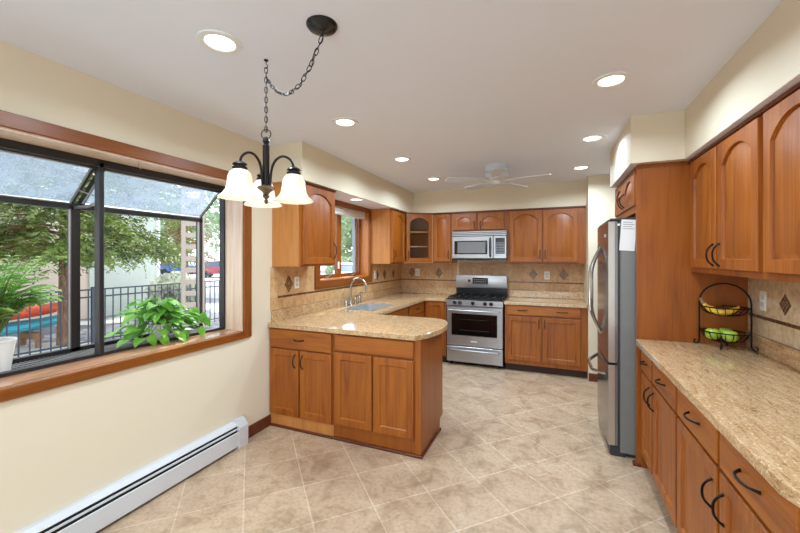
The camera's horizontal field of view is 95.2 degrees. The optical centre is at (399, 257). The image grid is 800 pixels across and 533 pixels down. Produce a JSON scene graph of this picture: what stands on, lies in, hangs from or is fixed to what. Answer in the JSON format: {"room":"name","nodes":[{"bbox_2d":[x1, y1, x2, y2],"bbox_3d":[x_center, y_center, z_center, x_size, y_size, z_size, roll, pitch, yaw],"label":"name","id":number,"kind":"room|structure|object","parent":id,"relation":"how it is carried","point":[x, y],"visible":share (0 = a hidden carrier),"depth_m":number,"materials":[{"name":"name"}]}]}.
{"room":"kitchen","nodes":[
{"label":"kitchen","id":0,"kind":"room"},
{"bbox_2d":[0,40,393,532],"bbox_3d":[-1.619,0.250,2.407,0.200,2.480,8.400,0,0,23],"label":"wall","id":1,"kind":"structure","parent":0,"point":[59,446],"depth_m":2.13,"materials":[{"name":"beige paint"}]},
{"bbox_2d":[0,110,251,402],"bbox_3d":[-1.856,-0.006,2.167,0.497,1.324,2.079,0,0,23],"label":"window","id":2,"kind":"structure","parent":1,"relation":"in","point":[235,218],"depth_m":2.26,"materials":[{"name":"brown wood"}]},
{"bbox_2d":[0,255,62,371],"bbox_3d":[-1.978,0.286,1.830,0.421,0.601,0.415,0,0,-15],"label":"potted palm","id":3,"kind":"object","parent":2,"relation":"on","point":[7,344],"visible":1,"depth_m":1.87,"materials":[{"name":"green plant"}]},
{"bbox_2d":[0,337,16,371],"bbox_3d":[-2.058,0.503,1.859,0.152,0.167,0.152,0,0,23],"label":"pot","id":4,"kind":"object","parent":3,"relation":"on","point":[7,344],"depth_m":1.86,"materials":[{"name":"white ceramic"}]},
{"bbox_2d":[11,327,209,369],"bbox_3d":[-1.951,0.601,2.208,0.210,0.028,1.887,0,0,23],"label":"tray","id":5,"kind":"object","parent":2,"relation":"on","point":[26,362],"depth_m":2.21,"materials":[{"name":"grey"}]},
{"bbox_2d":[104,298,210,347],"bbox_3d":[-1.686,0.454,2.590,0.392,0.341,0.660,0,0,23],"label":"pothos","id":6,"kind":"object","parent":2,"relation":"on","point":[164,315],"visible":1,"depth_m":2.54,"materials":[{"name":"green plant"}]},
{"bbox_2d":[149,322,171,338],"bbox_3d":[-1.734,0.530,2.639,0.140,0.112,0.140,0,0,23],"label":"pot","id":7,"kind":"object","parent":6,"relation":"on","point":[158,335],"depth_m":2.59,"materials":[{"name":"white ceramic"}]},
{"bbox_2d":[15,416,247,532],"bbox_3d":[-2.043,1.384,1.029,0.075,0.212,4.130,0,0,23],"label":"baseboard heater","id":8,"kind":"object","parent":1,"relation":"attached to","point":[93,512],"visible":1,"depth_m":2.17,"materials":[{"name":"white metal"}]},
{"bbox_2d":[248,414,270,437],"bbox_3d":[-1.220,1.442,3.084,0.016,0.095,0.355,0,0,23],"label":"baseboard","id":9,"kind":"structure","parent":1,"relation":"attached to","point":[260,425],"depth_m":3.11,"materials":[{"name":"brown wood"}]},
{"bbox_2d":[272,181,336,266],"bbox_3d":[-0.875,-0.292,3.451,0.367,0.745,0.536,0,0,23],"label":"upper cabinet","id":10,"kind":"object","parent":1,"relation":"attached to","point":[303,235],"visible":0.86,"depth_m":3.26,"materials":[{"name":"brown wood"}]},
{"bbox_2d":[270,263,400,310],"bbox_3d":[-0.569,0.281,4.656,0.010,0.387,3.040,0,0,23],"label":"tiled wall","id":11,"kind":"structure","parent":1,"relation":"attached to","point":[283,294],"depth_m":3.75,"materials":[{"name":"brown tile"}]},
{"bbox_2d":[294,276,298,288],"bbox_3d":[-1.010,0.245,3.578,0.008,0.116,0.072,0,0,23],"label":"wall outlet","id":12,"kind":"object","parent":11,"relation":"attached to","point":[296,279],"visible":1,"depth_m":3.57,"materials":[{"name":"white plastic"}]},
{"bbox_2d":[314,200,371,289],"bbox_3d":[-0.737,-0.163,4.499,0.220,1.005,1.320,0,0,23],"label":"window","id":13,"kind":"structure","parent":1,"relation":"in","point":[361,216],"depth_m":4.80,"materials":[{"name":"brown wood"}]},
{"bbox_2d":[335,206,364,218],"bbox_3d":[-0.716,-0.570,4.498,0.059,0.092,1.127,0,0,23],"label":"blind","id":14,"kind":"object","parent":13,"relation":"attached to","point":[339,210],"depth_m":4.60,"materials":[{"name":"white fabric"}]},
{"bbox_2d":[371,208,405,263],"bbox_3d":[-0.146,-0.290,5.203,0.367,0.750,0.502,0,0,23],"label":"upper cabinet","id":15,"kind":"object","parent":1,"relation":"attached to","point":[388,224],"visible":1,"depth_m":5.00,"materials":[{"name":"brown wood"}]},
{"bbox_2d":[96,361,677,532],"bbox_3d":[0.051,1.550,1.604,3.900,0.120,8.600,0,0,23],"label":"floor","id":16,"kind":"structure","parent":0,"point":[513,451],"depth_m":2.43,"materials":[{"name":"tile"}]},
{"bbox_2d":[270,327,333,438],"bbox_3d":[-0.749,1.053,3.363,0.665,0.874,0.627,0,0,23],"label":"base cabinet","id":17,"kind":"object","parent":16,"relation":"on","point":[301,361],"visible":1,"depth_m":3.10,"materials":[{"name":"brown wood"}]},
{"bbox_2d":[334,333,441,458],"bbox_3d":[-0.079,1.053,3.104,0.769,0.874,0.590,0,0,23],"label":"base cabinet","id":18,"kind":"object","parent":16,"relation":"on","point":[388,392],"visible":1,"depth_m":2.83,"materials":[{"name":"brown wood"}]},
{"bbox_2d":[385,307,407,315],"bbox_3d":[-0.389,1.053,4.213,0.672,0.874,1.210,0,0,23],"label":"base cabinet","id":19,"kind":"object","parent":16,"relation":"on","point":[404,311],"visible":0.02,"depth_m":4.41,"materials":[{"name":"brown wood"}]},
{"bbox_2d":[268,286,455,340],"bbox_3d":[0.111,0.545,4.349,1.495,0.138,3.065,0,0,23],"label":"countertop","id":20,"kind":"structure","parent":19,"relation":"on","point":[328,316],"depth_m":3.45,"materials":[{"name":"stone"}]},
{"bbox_2d":[348,277,367,304],"bbox_3d":[-0.504,0.406,4.370,0.260,0.338,0.060,0,0,23],"label":"kitchen faucet","id":21,"kind":"object","parent":20,"relation":"on","point":[357,278],"visible":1,"depth_m":4.38,"materials":[{"name":"silver metal"}]},
{"bbox_2d":[346,303,392,310],"bbox_3d":[-0.356,0.677,4.308,0.398,0.185,0.638,0,0,23],"label":"sink","id":22,"kind":"object","parent":20,"relation":"in","point":[368,306],"visible":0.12,"depth_m":4.60,"materials":[{"name":"silver metal"}]},
{"bbox_2d":[408,302,423,316],"bbox_3d":[-0.041,1.053,5.050,0.671,0.874,0.600,0,0,23],"label":"base cabinet","id":23,"kind":"object","parent":16,"relation":"on","point":[416,310],"visible":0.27,"depth_m":4.91,"materials":[{"name":"brown wood"}]},
{"bbox_2d":[424,301,448,361],"bbox_3d":[0.610,1.053,5.460,0.326,0.874,0.630,0,0,23],"label":"base cabinet","id":24,"kind":"object","parent":16,"relation":"on","point":[432,309],"visible":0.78,"depth_m":5.16,"materials":[{"name":"brown wood"}]},
{"bbox_2d":[446,275,507,368],"bbox_3d":[1.106,0.877,5.208,0.770,1.225,0.673,0,0,23],"label":"gas range","id":25,"kind":"object","parent":16,"relation":"on","point":[476,313],"visible":1,"depth_m":4.99,"materials":[{"name":"silver metal"}]},
{"bbox_2d":[446,295,506,301],"bbox_3d":[1.112,0.578,5.222,0.770,0.015,0.573,0,0,23],"label":"cooktop","id":26,"kind":"object","parent":25,"relation":"in","point":[457,298],"depth_m":5.05,"materials":[{"name":"black metal"}]},
{"bbox_2d":[505,304,587,377],"bbox_3d":[1.942,1.053,4.886,0.975,0.874,0.667,0,0,23],"label":"base cabinet","id":27,"kind":"object","parent":16,"relation":"on","point":[539,339],"visible":1,"depth_m":4.61,"materials":[{"name":"brown wood"}]},
{"bbox_2d":[504,290,587,307],"bbox_3d":[1.942,0.545,4.900,0.983,0.138,0.640,0,0,23],"label":"countertop","id":28,"kind":"structure","parent":27,"relation":"on","point":[516,297],"depth_m":5.01,"materials":[{"name":"stone"}]},
{"bbox_2d":[587,218,635,457],"bbox_3d":[2.006,0.598,2.958,0.850,1.785,0.726,0,0,23],"label":"refrigerator","id":29,"kind":"object","parent":16,"relation":"on","point":[615,323],"visible":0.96,"depth_m":2.73,"materials":[{"name":"grey metal"}]},
{"bbox_2d":[619,219,635,250],"bbox_3d":[1.687,-0.165,2.700,0.114,0.236,0.002,0,0,23],"label":"paper note","id":30,"kind":"object","parent":29,"relation":"attached to","point":[628,227],"visible":0.97,"depth_m":2.70,"materials":[{"name":"white paper"}]},
{"bbox_2d":[639,351,679,527],"bbox_3d":[1.807,1.053,2.105,0.637,0.874,0.815,0,0,23],"label":"base cabinet","id":31,"kind":"object","parent":16,"relation":"on","point":[659,415],"visible":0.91,"depth_m":2.12,"materials":[{"name":"brown wood"}]},
{"bbox_2d":[615,161,747,468],"bbox_3d":[2.127,0.416,2.913,0.665,2.148,0.917,0,0,23],"label":"tall cabinet","id":32,"kind":"object","parent":16,"relation":"on","point":[658,195],"visible":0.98,"depth_m":2.53,"materials":[{"name":"brown wood"}]},
{"bbox_2d":[677,388,799,532],"bbox_3d":[1.457,1.053,1.266,0.637,0.874,1.000,0,0,23],"label":"base cabinet","id":33,"kind":"object","parent":16,"relation":"on","point":[719,490],"visible":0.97,"depth_m":1.39,"materials":[{"name":"brown wood"}]},
{"bbox_2d":[636,331,799,507],"bbox_3d":[1.608,0.545,1.622,0.632,0.138,1.861,0,0,23],"label":"countertop","id":34,"kind":"structure","parent":33,"relation":"on","point":[751,398],"depth_m":1.57,"materials":[{"name":"stone"}]},
{"bbox_2d":[693,283,758,351],"bbox_3d":[2.076,0.368,2.337,0.227,0.416,0.226,0,0,6],"label":"fruit basket","id":35,"kind":"object","parent":34,"relation":"on","point":[747,309],"visible":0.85,"depth_m":2.29,"materials":[{"name":"black metal"}]},
{"bbox_2d":[704,328,720,338],"bbox_3d":[2.016,0.485,2.354,0.082,0.080,0.082,0,0,23],"label":"apple","id":36,"kind":"object","parent":35,"relation":"in","point":[714,336],"visible":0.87,"depth_m":2.33,"materials":[{"name":"green plant"}]},
{"bbox_2d":[699,298,738,314],"bbox_3d":[2.036,0.315,2.332,0.195,0.100,0.032,0,0,44],"label":"banana","id":37,"kind":"object","parent":35,"relation":"in","point":[721,312],"visible":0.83,"depth_m":2.32,"materials":[{"name":"yellow food"}]},
{"bbox_2d":[701,297,739,309],"bbox_3d":[2.068,0.313,2.360,0.195,0.100,0.032,0,0,36],"label":"banana","id":38,"kind":"object","parent":35,"relation":"in","point":[701,297],"visible":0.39,"depth_m":2.38,"materials":[{"name":"yellow food"}]},
{"bbox_2d":[699,328,749,342],"bbox_3d":[2.076,0.505,2.337,0.204,0.067,0.247,0,0,-39],"label":"basket","id":39,"kind":"object","parent":35,"relation":"on","point":[720,340],"depth_m":2.30,"materials":[{"name":"black metal"}]},
{"bbox_2d":[699,304,750,316],"bbox_3d":[2.076,0.342,2.337,0.204,0.057,0.247,0,0,-39],"label":"basket","id":40,"kind":"object","parent":35,"relation":"on","point":[747,309],"depth_m":2.30,"materials":[{"name":"black metal"}]},
{"bbox_2d":[719,326,732,332],"bbox_3d":[2.116,0.485,2.370,0.082,0.080,0.082,0,0,23],"label":"apple","id":41,"kind":"object","parent":35,"relation":"in","point":[721,330],"visible":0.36,"depth_m":2.36,"materials":[{"name":"green plant"}]},
{"bbox_2d":[721,329,738,341],"bbox_3d":[2.065,0.485,2.284,0.082,0.080,0.082,0,0,23],"label":"apple","id":42,"kind":"object","parent":35,"relation":"in","point":[729,338],"visible":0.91,"depth_m":2.26,"materials":[{"name":"green plant"}]},
{"bbox_2d":[0,0,782,192],"bbox_3d":[0.051,-1.065,1.604,3.900,0.150,8.600,0,0,23],"label":"ceiling","id":43,"kind":"structure","parent":0,"point":[456,88],"depth_m":1.88,"materials":[{"name":"white paint"}]},
{"bbox_2d":[196,29,241,53],"bbox_3d":[-0.827,-0.986,1.677,0.190,0.008,0.190,0,0,23],"label":"recessed light","id":44,"kind":"object","parent":43,"relation":"in","point":[218,41],"visible":1,"depth_m":1.67,"materials":[{"name":"white ceramic"}]},
{"bbox_2d":[217,15,337,207],"bbox_3d":[-0.549,-0.629,1.754,0.687,0.722,0.423,0,0,23],"label":"chandelier","id":45,"kind":"object","parent":43,"relation":"hanging from","point":[240,186],"visible":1,"depth_m":1.77,"materials":[{"name":"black glass"}]},
{"bbox_2d":[270,141,412,212],"bbox_3d":[-0.411,-0.829,4.583,0.358,0.323,3.055,0,0,23],"label":"soffit","id":46,"kind":"structure","parent":43,"relation":"attached to","point":[319,167],"depth_m":3.58,"materials":[{"name":"beige paint"}]},
{"bbox_2d":[349,198,364,200],"bbox_3d":[-0.495,-0.661,4.171,0.190,0.008,0.190,0,0,23],"label":"recessed light","id":47,"kind":"object","parent":46,"relation":"attached to","point":[351,199],"visible":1,"depth_m":4.16,"materials":[{"name":"white ceramic"}]},
{"bbox_2d":[335,191,391,208],"bbox_3d":[-0.516,-0.666,4.340,0.350,0.002,1.375,0,0,23],"label":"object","id":48,"kind":"structure","parent":46,"relation":"attached to","point":[340,196],"depth_m":4.42,"materials":[{"name":"white paint"}]},
{"bbox_2d":[332,117,357,126],"bbox_3d":[-0.402,-0.986,2.666,0.190,0.008,0.190,0,0,23],"label":"recessed light","id":49,"kind":"object","parent":43,"relation":"in","point":[339,121],"visible":1,"depth_m":2.66,"materials":[{"name":"white ceramic"}]},
{"bbox_2d":[393,156,410,161],"bbox_3d":[0.020,-0.986,3.668,0.190,0.008,0.190,0,0,23],"label":"recessed light","id":50,"kind":"object","parent":43,"relation":"in","point":[400,158],"visible":1,"depth_m":3.66,"materials":[{"name":"white ceramic"}]},
{"bbox_2d":[426,177,440,180],"bbox_3d":[0.422,-0.986,4.586,0.190,0.008,0.190,0,0,23],"label":"recessed light","id":51,"kind":"object","parent":43,"relation":"in","point":[429,178],"visible":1,"depth_m":4.56,"materials":[{"name":"white ceramic"}]},
{"bbox_2d":[445,163,550,190],"bbox_3d":[1.050,-0.890,3.914,1.060,0.200,1.056,0,0,23],"label":"ceiling fan","id":52,"kind":"object","parent":43,"relation":"attached to","point":[496,173],"visible":1,"depth_m":3.89,"materials":[{"name":"white"}]},
{"bbox_2d":[413,180,585,212],"bbox_3d":[1.364,-0.829,5.301,2.367,0.323,0.365,0,0,23],"label":"soffit","id":53,"kind":"structure","parent":43,"relation":"attached to","point":[571,193],"depth_m":5.07,"materials":[{"name":"beige paint"}]},
{"bbox_2d":[571,165,590,169],"bbox_3d":[1.991,-0.986,4.015,0.190,0.008,0.190,0,0,23],"label":"recessed light","id":54,"kind":"object","parent":43,"relation":"in","point":[582,167],"visible":1,"depth_m":4.00,"materials":[{"name":"white ceramic"}]},
{"bbox_2d":[579,134,604,141],"bbox_3d":[1.591,-0.986,3.024,0.190,0.008,0.190,0,0,23],"label":"recessed light","id":55,"kind":"object","parent":43,"relation":"in","point":[595,137],"visible":1,"depth_m":3.01,"materials":[{"name":"white ceramic"}]},
{"bbox_2d":[592,71,630,88],"bbox_3d":[1.177,-0.986,2.036,0.190,0.008,0.190,0,0,23],"label":"recessed light","id":56,"kind":"object","parent":43,"relation":"in","point":[613,79],"visible":1,"depth_m":2.02,"materials":[{"name":"white ceramic"}]},
{"bbox_2d":[610,109,691,187],"bbox_3d":[2.117,-0.825,2.885,0.670,0.330,0.985,0,0,23],"label":"soffit alcove","id":57,"kind":"structure","parent":43,"relation":"attached to","point":[654,138],"depth_m":2.52,"materials":[{"name":"beige paint"}]},
{"bbox_2d":[611,163,637,187],"bbox_3d":[1.829,-0.659,3.005,0.043,0.002,0.975,0,0,23],"label":"trim","id":58,"kind":"structure","parent":57,"relation":"attached to","point":[631,166],"depth_m":2.90,"materials":[{"name":"white paint"}]},
{"bbox_2d":[685,0,799,158],"bbox_3d":[1.574,-0.825,1.178,0.360,0.330,2.585,0,0,23],"label":"soffit","id":59,"kind":"structure","parent":43,"relation":"attached to","point":[769,59],"depth_m":1.64,"materials":[{"name":"beige paint"}]},
{"bbox_2d":[686,74,799,158],"bbox_3d":[1.435,-0.659,1.241,0.052,0.002,2.575,0,0,23],"label":"trim","id":60,"kind":"structure","parent":59,"relation":"attached to","point":[794,81],"depth_m":1.66,"materials":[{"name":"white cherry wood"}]},
{"bbox_2d":[401,260,583,297],"bbox_3d":[1.665,0.250,5.481,3.500,2.480,0.200,0,0,23],"label":"wall","id":61,"kind":"structure","parent":0,"point":[495,261],"depth_m":5.53,"materials":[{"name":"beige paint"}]},
{"bbox_2d":[415,269,419,275],"bbox_3d":[0.283,0.240,5.935,0.072,0.116,0.008,0,0,23],"label":"wall outlet","id":62,"kind":"object","parent":61,"relation":"attached to","point":[417,271],"visible":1,"depth_m":5.93,"materials":[{"name":"white plastic"}]},
{"bbox_2d":[405,212,432,262],"bbox_3d":[0.206,-0.290,5.641,0.664,0.750,0.606,0,0,23],"label":"upper cabinet","id":63,"kind":"object","parent":61,"relation":"attached to","point":[418,226],"visible":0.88,"depth_m":5.50,"materials":[{"name":"brown wood"}]},
{"bbox_2d":[405,231,427,247],"bbox_3d":[0.203,-0.273,5.658,0.588,0.236,0.531,0,0,23],"label":"shelf","id":64,"kind":"object","parent":63,"relation":"attached to","point":[418,239],"depth_m":5.89,"materials":[{"name":"brown wood"}]},
{"bbox_2d":[433,212,456,262],"bbox_3d":[0.683,-0.292,5.571,0.292,0.745,0.385,0,0,23],"label":"upper cabinet","id":65,"kind":"object","parent":61,"relation":"attached to","point":[442,222],"visible":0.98,"depth_m":5.43,"materials":[{"name":"brown wood"}]},
{"bbox_2d":[452,210,505,231],"bbox_3d":[1.173,-0.523,5.367,0.772,0.283,0.385,0,0,23],"label":"upper cabinet","id":66,"kind":"object","parent":61,"relation":"attached to","point":[491,220],"visible":0.99,"depth_m":5.22,"materials":[{"name":"brown wood"}]},
{"bbox_2d":[452,230,506,259],"bbox_3d":[1.174,-0.170,5.316,0.770,0.415,0.452,0,0,23],"label":"microwave","id":67,"kind":"object","parent":66,"relation":"attached to","point":[466,245],"visible":0.98,"depth_m":5.15,"materials":[{"name":"silver metal"}]},
{"bbox_2d":[506,206,585,263],"bbox_3d":[1.990,-0.292,5.027,0.999,0.745,0.385,0,0,23],"label":"upper cabinet","id":68,"kind":"object","parent":61,"relation":"attached to","point":[554,235],"visible":0.98,"depth_m":4.87,"materials":[{"name":"brown wood"}]},
{"bbox_2d":[544,271,549,279],"bbox_3d":[2.088,0.255,5.184,0.072,0.116,0.008,0,0,23],"label":"wall outlet","id":69,"kind":"object","parent":61,"relation":"attached to","point":[546,273],"visible":1,"depth_m":5.18,"materials":[{"name":"white plastic"}]},
{"bbox_2d":[584,174,615,380],"bbox_3d":[2.760,0.250,4.565,0.775,2.480,0.650,0,0,23],"label":"wall","id":70,"kind":"structure","parent":0,"point":[600,198],"depth_m":4.39,"materials":[{"name":"beige paint"}]},
{"bbox_2d":[589,373,596,381],"bbox_3d":[2.632,1.442,4.256,0.772,0.095,0.018,0,0,23],"label":"baseboard","id":71,"kind":"structure","parent":70,"relation":"attached to","point":[592,377],"depth_m":4.38,"materials":[{"name":"brown wood"}]},
{"bbox_3d":[1.797,0.250,0.985,0.200,2.480,8.400,0,0,23],"label":"wall","id":72,"kind":"structure","parent":0,"visible":0},
{"bbox_2d":[748,278,799,349],"bbox_3d":[1.748,0.287,1.141,0.010,0.374,2.650,0,0,23],"label":"tiled wall","id":73,"kind":"structure","parent":72,"relation":"attached to","point":[780,323],"depth_m":2.06,"materials":[{"name":"brown tile"}]},
{"bbox_2d":[687,110,766,279],"bbox_3d":[1.909,-0.279,1.993,0.364,0.752,0.947,0,0,23],"label":"upper cabinet","id":74,"kind":"object","parent":73,"relation":"attached to","point":[727,175],"visible":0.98,"depth_m":1.91,"materials":[{"name":"brown wood"}]},
{"bbox_2d":[760,291,766,310],"bbox_3d":[2.178,0.260,2.191,0.008,0.116,0.072,0,0,23],"label":"wall outlet","id":75,"kind":"object","parent":73,"relation":"attached to","point":[763,295],"visible":1,"depth_m":2.18,"materials":[{"name":"white plastic"}]},
{"bbox_2d":[761,82,799,282],"bbox_3d":[1.544,-0.279,1.116,0.364,0.752,0.952,0,0,23],"label":"upper cabinet","id":76,"kind":"object","parent":73,"relation":"attached to","point":[781,117],"visible":1,"depth_m":1.47,"materials":[{"name":"brown wood"}]},
{"label":"outside","id":77,"kind":"structure","parent":0,"visible":0},
{"bbox_2d":[0,298,218,357],"bbox_3d":[-32.355,1.940,3.724,57.400,0.200,42.000,0,0,23],"label":"ground","id":78,"kind":"structure","parent":77,"point":[83,322],"depth_m":9.33,"materials":[{"name":"grey concrete"}]},
{"bbox_2d":[19,331,43,347],"bbox_3d":[-7.982,1.692,6.845,0.700,0.295,1.720,0,0,23],"label":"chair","id":79,"kind":"object","parent":78,"relation":"on","point":[24,336],"visible":0.88,"depth_m":7.50,"materials":[{"name":"brown wood"}]},
{"bbox_2d":[0,315,56,335],"bbox_3d":[-7.982,1.380,6.845,0.624,0.320,3.000,0,0,23],"label":"kayak","id":80,"kind":"object","parent":79,"relation":"on","point":[45,321],"visible":0.58,"depth_m":7.41,"materials":[{"name":"teal plastic"}]},
{"bbox_2d":[11,302,57,319],"bbox_3d":[-7.971,1.100,6.872,0.624,0.320,3.000,0,0,23],"label":"kayak","id":81,"kind":"object","parent":80,"relation":"on","point":[45,309],"visible":0.38,"depth_m":7.54,"materials":[{"name":"orange"}]},
{"bbox_2d":[0,166,180,321],"bbox_3d":[-13.955,-1.335,7.328,6.600,6.350,15.800,0,0,23],"label":"house","id":82,"kind":"structure","parent":78,"relation":"on","point":[137,277],"depth_m":11.70,"materials":[{"name":"beige paint"}]},
{"bbox_2d":[0,151,212,345],"bbox_3d":[-7.190,-1.134,8.179,5.166,6.053,6.750,0,0,13],"label":"conifer tree","id":83,"kind":"object","parent":78,"relation":"on","point":[56,177],"visible":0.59,"depth_m":7.21,"materials":[{"name":"green plant"}]},
{"bbox_2d":[6,280,218,356],"bbox_3d":[-5.889,1.220,8.410,0.060,1.240,8.000,0,0,23],"label":"metal fence","id":84,"kind":"object","parent":78,"relation":"on","point":[214,281],"visible":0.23,"depth_m":7.45,"materials":[{"name":"black metal"}]},
{"bbox_2d":[144,271,195,310],"bbox_3d":[-7.231,1.167,11.720,1.673,1.485,1.668,0,0,23],"label":"bush","id":85,"kind":"object","parent":78,"relation":"on","point":[166,278],"visible":0.38,"depth_m":11.32,"materials":[{"name":"green plant"}]},
{"bbox_2d":[160,196,218,276],"bbox_3d":[-8.752,-0.324,15.123,2.608,4.427,2.747,0,0,23],"label":"conifer","id":86,"kind":"object","parent":78,"relation":"on","point":[173,234],"visible":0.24,"depth_m":14.95,"materials":[{"name":"green plant"}]},
{"bbox_2d":[181,186,204,326],"bbox_3d":[-3.747,0.140,6.609,0.370,3.400,0.040,0,0,-33],"label":"trellis","id":87,"kind":"object","parent":78,"relation":"on","point":[184,211],"visible":0.43,"depth_m":6.56,"materials":[{"name":"beige wood"}]},
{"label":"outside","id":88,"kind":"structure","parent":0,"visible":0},
{"bbox_2d":[160,264,332,297],"bbox_3d":[-23.136,1.940,64.880,87.400,0.199,78.000,0,0,23],"label":"street","id":89,"kind":"structure","parent":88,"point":[322,268],"depth_m":26.88,"materials":[{"name":"grey"}]},
{"bbox_2d":[160,262,195,273],"bbox_3d":[-24.340,1.083,40.452,4.450,1.505,1.880,0,0,-12],"label":"car","id":90,"kind":"object","parent":89,"relation":"on","point":[165,269],"visible":0.33,"depth_m":39.52,"materials":[{"name":"blue metal"}]},
{"bbox_2d":[160,192,216,262],"bbox_3d":[-29.071,-3.154,44.611,12.185,10.091,11.948,0,0,23],"label":"street tree","id":91,"kind":"object","parent":89,"relation":"on","point":[162,225],"visible":0.06,"depth_m":43.16,"materials":[{"name":"green plant"}]},
{"bbox_2d":[194,191,218,252],"bbox_3d":[-9.239,-1.619,20.487,4.431,7.024,4.468,0,0,23],"label":"street tree","id":92,"kind":"object","parent":89,"relation":"on","point":[214,215],"visible":0.08,"depth_m":19.62,"materials":[{"name":"green plant"}]},
{"bbox_2d":[194,261,218,277],"bbox_3d":[-16.646,1.083,34.215,4.450,1.505,1.880,0,0,-12],"label":"car","id":93,"kind":"object","parent":89,"relation":"on","point":[213,267],"visible":0.33,"depth_m":33.31,"materials":[{"name":"red metal"}]},
{"bbox_2d":[325,256,351,273],"bbox_3d":[-4.243,0.901,29.392,3.566,2.116,3.706,0,0,23],"label":"bush","id":94,"kind":"object","parent":89,"relation":"on","point":[347,260],"visible":0.17,"depth_m":28.76,"materials":[{"name":"green plant"}]},
{"bbox_2d":[333,263,351,273],"bbox_3d":[-3.270,1.083,22.616,1.880,1.505,4.450,0,0,-10],"label":"car","id":95,"kind":"object","parent":89,"relation":"on","point":[345,267],"visible":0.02,"depth_m":21.95,"materials":[{"name":"white"}]},
{"bbox_2d":[341,215,351,257],"bbox_3d":[-4.402,-1.950,34.879,6.645,7.687,6.580,0,0,23],"label":"street tree","id":96,"kind":"object","parent":89,"relation":"on","point":[346,224],"visible":0.28,"depth_m":32.97,"materials":[{"name":"green plant"}]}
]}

